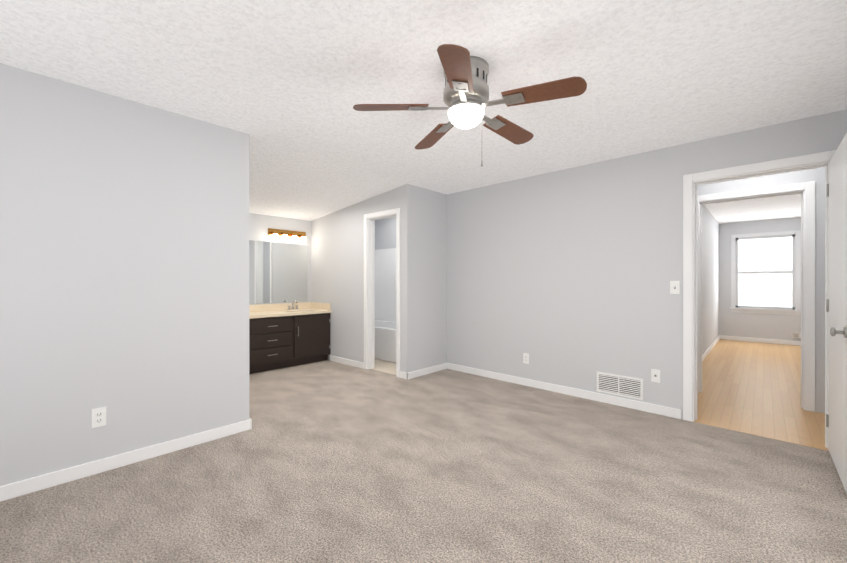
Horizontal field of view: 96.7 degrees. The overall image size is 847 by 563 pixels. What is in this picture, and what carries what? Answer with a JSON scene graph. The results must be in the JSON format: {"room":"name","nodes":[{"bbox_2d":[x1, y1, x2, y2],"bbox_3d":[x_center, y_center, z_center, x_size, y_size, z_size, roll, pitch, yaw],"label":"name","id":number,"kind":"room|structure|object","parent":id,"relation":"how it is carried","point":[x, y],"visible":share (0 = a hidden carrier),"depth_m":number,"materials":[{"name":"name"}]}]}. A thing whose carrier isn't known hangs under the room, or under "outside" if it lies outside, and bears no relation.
{"room":"empty bedroom","nodes":[
{"label":"empty bedroom","id":0,"kind":"room"},
{"bbox_2d":[0,63,248,485],"bbox_3d":[-2.232,0.003,2.325,0.120,2.440,2.230,0,0,42],"label":"wall","id":1,"kind":"structure","parent":0,"point":[124,262],"depth_m":2.46,"materials":[{"name":"white paint"}]},
{"bbox_2d":[91,407,105,427],"bbox_3d":[-2.073,0.868,2.405,0.010,0.118,0.072,0,0,42],"label":"outlet","id":2,"kind":"object","parent":1,"relation":"attached to","point":[98,417],"visible":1,"depth_m":2.40,"materials":[{"name":"white plastic"}]},
{"bbox_2d":[0,418,251,501],"bbox_3d":[-2.126,1.180,2.341,0.018,0.085,2.094,0,0,42],"label":"baseboard","id":3,"kind":"structure","parent":1,"relation":"attached to","point":[31,485],"depth_m":2.45,"materials":[{"name":"white wood"}]},
{"bbox_2d":[249,213,310,304],"bbox_3d":[-2.309,0.000,5.738,0.128,2.440,4.190,0,0,42],"label":"wall","id":4,"kind":"structure","parent":0,"point":[278,272],"depth_m":5.75,"materials":[{"name":"white paint"}]},
{"bbox_2d":[268,228,306,241],"bbox_3d":[-2.074,-0.713,5.815,0.128,0.165,0.620,0,0,42],"label":"sconce","id":5,"kind":"object","parent":4,"relation":"attached to","point":[285,234],"visible":1,"depth_m":5.80,"materials":[{"name":"gold metal"}]},
{"bbox_2d":[249,302,312,311],"bbox_3d":[-2.567,0.390,5.350,0.020,0.100,2.188,0,0,42],"label":"backsplash","id":6,"kind":"structure","parent":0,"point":[264,307],"depth_m":5.66,"materials":[{"name":"beige stone"}]},
{"bbox_2d":[249,140,412,220],"bbox_3d":[-1.934,-1.198,4.495,2.350,0.442,2.850,0,0,42],"label":"ceiling","id":7,"kind":"structure","parent":0,"point":[284,183],"depth_m":4.50,"materials":[{"name":"white paint"}]},
{"bbox_2d":[311,186,400,370],"bbox_3d":[-1.026,0.000,5.516,2.090,2.440,0.120,0,0,42],"label":"wall","id":8,"kind":"structure","parent":0,"point":[337,260],"depth_m":5.56,"materials":[{"name":"white paint"}]},
{"bbox_2d":[309,304,330,307],"bbox_3d":[-1.634,0.389,5.967,0.537,0.100,0.021,0,0,42],"label":"backsplash","id":9,"kind":"structure","parent":8,"relation":"attached to","point":[310,305],"depth_m":5.96,"materials":[{"name":"beige stone"}]},
{"bbox_2d":[330,355,363,368],"bbox_3d":[-1.135,1.177,5.525,0.815,0.085,0.014,0,0,42],"label":"baseboard","id":10,"kind":"structure","parent":8,"relation":"attached to","point":[332,358],"depth_m":5.49,"materials":[{"name":"white wood"}]},
{"bbox_2d":[364,208,399,377],"bbox_3d":[-0.518,0.144,5.056,0.714,2.152,0.152,0,0,42],"label":"door frame","id":11,"kind":"structure","parent":8,"relation":"attached to","point":[369,290],"depth_m":5.21,"materials":[{"name":"white wood"}]},
{"bbox_2d":[373,359,395,374],"bbox_3d":[-0.601,1.269,6.076,2.210,0.100,1.400,0,0,42],"label":"floor","id":12,"kind":"structure","parent":0,"point":[385,366],"depth_m":5.40,"materials":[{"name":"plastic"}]},
{"bbox_2d":[375,320,395,362],"bbox_3d":[-0.434,0.969,6.171,2.082,0.500,0.786,0,0,42],"label":"bathtub","id":13,"kind":"object","parent":12,"relation":"on","point":[385,340],"visible":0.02,"depth_m":5.81,"materials":[{"name":"white ceramic"}]},
{"bbox_2d":[375,217,395,321],"bbox_3d":[-0.127,-0.001,6.509,2.090,2.440,0.120,0,0,42],"label":"wall","id":14,"kind":"structure","parent":0,"point":[385,233],"depth_m":6.95,"materials":[{"name":"white paint"}]},
{"bbox_2d":[375,248,395,320],"bbox_3d":[-0.169,0.058,6.463,2.089,1.318,0.003,0,0,42],"label":"wall","id":15,"kind":"structure","parent":14,"relation":"attached to","point":[385,284],"depth_m":6.93,"materials":[{"name":"white plastic"}]},
{"bbox_2d":[0,360,846,562],"bbox_3d":[-0.751,1.273,2.869,6.290,0.100,5.020,0,0,42],"label":"floor carpet","id":16,"kind":"object","parent":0,"point":[327,461],"visible":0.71,"depth_m":2.20,"materials":[{"name":"beige carpet"}]},
{"bbox_2d":[249,312,330,373],"bbox_3d":[-2.353,0.850,5.157,0.598,0.740,2.188,0,0,42],"label":"bathroom vanity","id":17,"kind":"object","parent":16,"relation":"on","point":[284,335],"depth_m":5.27,"materials":[{"name":"brown wood"}]},
{"bbox_2d":[249,308,330,315],"bbox_3d":[-2.360,0.460,5.164,0.577,0.040,2.188,0,0,42],"label":"countertop","id":18,"kind":"structure","parent":17,"relation":"on","point":[284,311],"depth_m":5.39,"materials":[{"name":"beige stone"}]},
{"bbox_2d":[0,0,846,223],"bbox_3d":[2.237,-1.279,4.269,4.140,0.120,11.110,0,0,42],"label":"ceiling","id":19,"kind":"structure","parent":0,"point":[304,77],"depth_m":2.15,"materials":[{"name":"white paint"}]},
{"bbox_2d":[353,44,586,166],"bbox_3d":[0.280,-0.934,2.171,1.218,0.565,1.199,0,0,42],"label":"ceiling fan","id":20,"kind":"object","parent":19,"relation":"hanging from","point":[466,95],"visible":1,"depth_m":2.06,"materials":[{"name":"brown wood"}]},
{"bbox_2d":[401,184,446,372],"bbox_3d":[0.243,0.000,5.271,0.120,2.440,1.460,0,0,42],"label":"wall","id":21,"kind":"structure","parent":0,"point":[423,278],"depth_m":4.91,"materials":[{"name":"white paint"}]},
{"bbox_2d":[404,363,446,379],"bbox_3d":[0.063,1.177,4.974,0.014,0.085,0.804,0,0,42],"label":"baseboard","id":22,"kind":"structure","parent":21,"relation":"attached to","point":[421,372],"depth_m":4.91,"materials":[{"name":"white wood"}]},
{"bbox_2d":[447,109,846,418],"bbox_3d":[1.739,0.002,3.972,3.840,2.440,0.120,0,0,45],"label":"wall","id":23,"kind":"structure","parent":0,"point":[564,277],"depth_m":3.91,"materials":[{"name":"white paint"}]},
{"bbox_2d":[523,353,528,363],"bbox_3d":[1.202,0.901,4.411,0.072,0.118,0.010,0,0,45],"label":"outlet","id":24,"kind":"object","parent":23,"relation":"attached to","point":[526,358],"visible":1,"depth_m":4.41,"materials":[{"name":"white plastic"}]},
{"bbox_2d":[447,363,680,418],"bbox_3d":[1.690,1.179,3.928,3.806,0.085,0.014,0,0,45],"label":"baseboard","id":25,"kind":"structure","parent":23,"relation":"attached to","point":[640,405],"depth_m":3.98,"materials":[{"name":"white wood"}]},
{"bbox_2d":[597,372,642,399],"bbox_3d":[1.921,1.022,3.702,0.420,0.200,0.011,0,0,44],"label":"air vent","id":26,"kind":"object","parent":23,"relation":"in","point":[623,386],"visible":1,"depth_m":3.69,"materials":[{"name":"white metal"}]},
{"bbox_2d":[651,369,659,382],"bbox_3d":[2.144,0.872,3.480,0.072,0.118,0.015,0,0,44],"label":"outlet plate","id":27,"kind":"object","parent":23,"relation":"attached to","point":[655,375],"visible":1,"depth_m":3.48,"materials":[{"name":"white plastic"}]},
{"bbox_2d":[670,281,679,293],"bbox_3d":[2.252,0.052,3.374,0.072,0.118,0.014,0,0,45],"label":"light switch","id":28,"kind":"object","parent":23,"relation":"attached to","point":[674,287],"visible":1,"depth_m":3.37,"materials":[{"name":"white plastic"}]},
{"bbox_2d":[683,150,835,449],"bbox_3d":[2.684,0.142,3.043,0.954,2.162,0.152,0,0,45],"label":"door frame","id":29,"kind":"structure","parent":23,"relation":"attached to","point":[692,182],"depth_m":3.28,"materials":[{"name":"white wood"}]},
{"bbox_2d":[826,133,846,492],"bbox_3d":[2.672,0.179,2.385,0.163,2.065,0.810,0,0,45],"label":"bedroom door","id":30,"kind":"structure","parent":23,"relation":"in","point":[836,305],"depth_m":2.37,"materials":[{"name":"white paint"}]},
{"bbox_2d":[702,205,718,354],"bbox_3d":[4.287,-0.001,5.882,0.120,2.440,5.970,0,0,42],"label":"wall","id":31,"kind":"structure","parent":0,"point":[710,279],"depth_m":6.58,"materials":[{"name":"white paint"}]},
{"bbox_2d":[702,335,719,361],"bbox_3d":[4.617,1.176,6.145,0.018,0.085,4.900,0,0,42],"label":"baseboard","id":32,"kind":"structure","parent":31,"relation":"attached to","point":[716,340],"depth_m":6.58,"materials":[{"name":"white wood"}]},
{"bbox_2d":[719,217,800,340],"bbox_3d":[6.831,-0.002,7.525,1.450,2.440,0.120,0,0,42],"label":"wall","id":33,"kind":"structure","parent":0,"point":[771,326],"depth_m":7.65,"materials":[{"name":"white paint"}]},
{"bbox_2d":[720,335,800,345],"bbox_3d":[6.782,1.175,7.480,1.380,0.085,0.014,0,0,42],"label":"baseboard","id":34,"kind":"structure","parent":33,"relation":"attached to","point":[788,342],"depth_m":7.51,"materials":[{"name":"white wood"}]},
{"bbox_2d":[730,230,800,314],"bbox_3d":[6.790,-0.167,7.501,1.060,1.610,0.130,0,0,42],"label":"window","id":35,"kind":"structure","parent":33,"relation":"in","point":[766,270],"depth_m":7.50,"materials":[{"name":"white glass"}]},
{"bbox_2d":[792,332,800,337],"bbox_3d":[7.138,1.018,7.142,0.220,0.110,0.011,0,0,42],"label":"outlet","id":36,"kind":"object","parent":33,"relation":"in","point":[796,334],"visible":0.71,"depth_m":7.17,"materials":[{"name":"white plastic"}]},
{"bbox_2d":[692,417,828,450],"bbox_3d":[2.692,1.247,3.053,0.830,0.052,0.155,0,0,45],"label":"threshold","id":37,"kind":"object","parent":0,"point":[799,441],"depth_m":3.02,"materials":[{"name":"brown wood"}]},
{"bbox_2d":[697,339,824,443],"bbox_3d":[4.829,1.270,5.312,1.690,0.100,6.090,0,0,42],"label":"floor","id":38,"kind":"structure","parent":0,"point":[753,385],"depth_m":4.22,"materials":[{"name":"brown wood"}]},
{"bbox_2d":[698,167,824,412],"bbox_3d":[3.464,0.002,3.801,1.450,2.440,0.120,0,0,42],"label":"wall","id":39,"kind":"structure","parent":0,"point":[817,175],"depth_m":3.52,"materials":[{"name":"white paint"}]},
{"bbox_2d":[697,181,814,411],"bbox_3d":[3.360,0.141,3.895,0.954,2.162,0.152,0,0,42],"label":"door frame","id":40,"kind":"structure","parent":39,"relation":"attached to","point":[806,190],"depth_m":3.58,"materials":[{"name":"white wood"}]}
]}

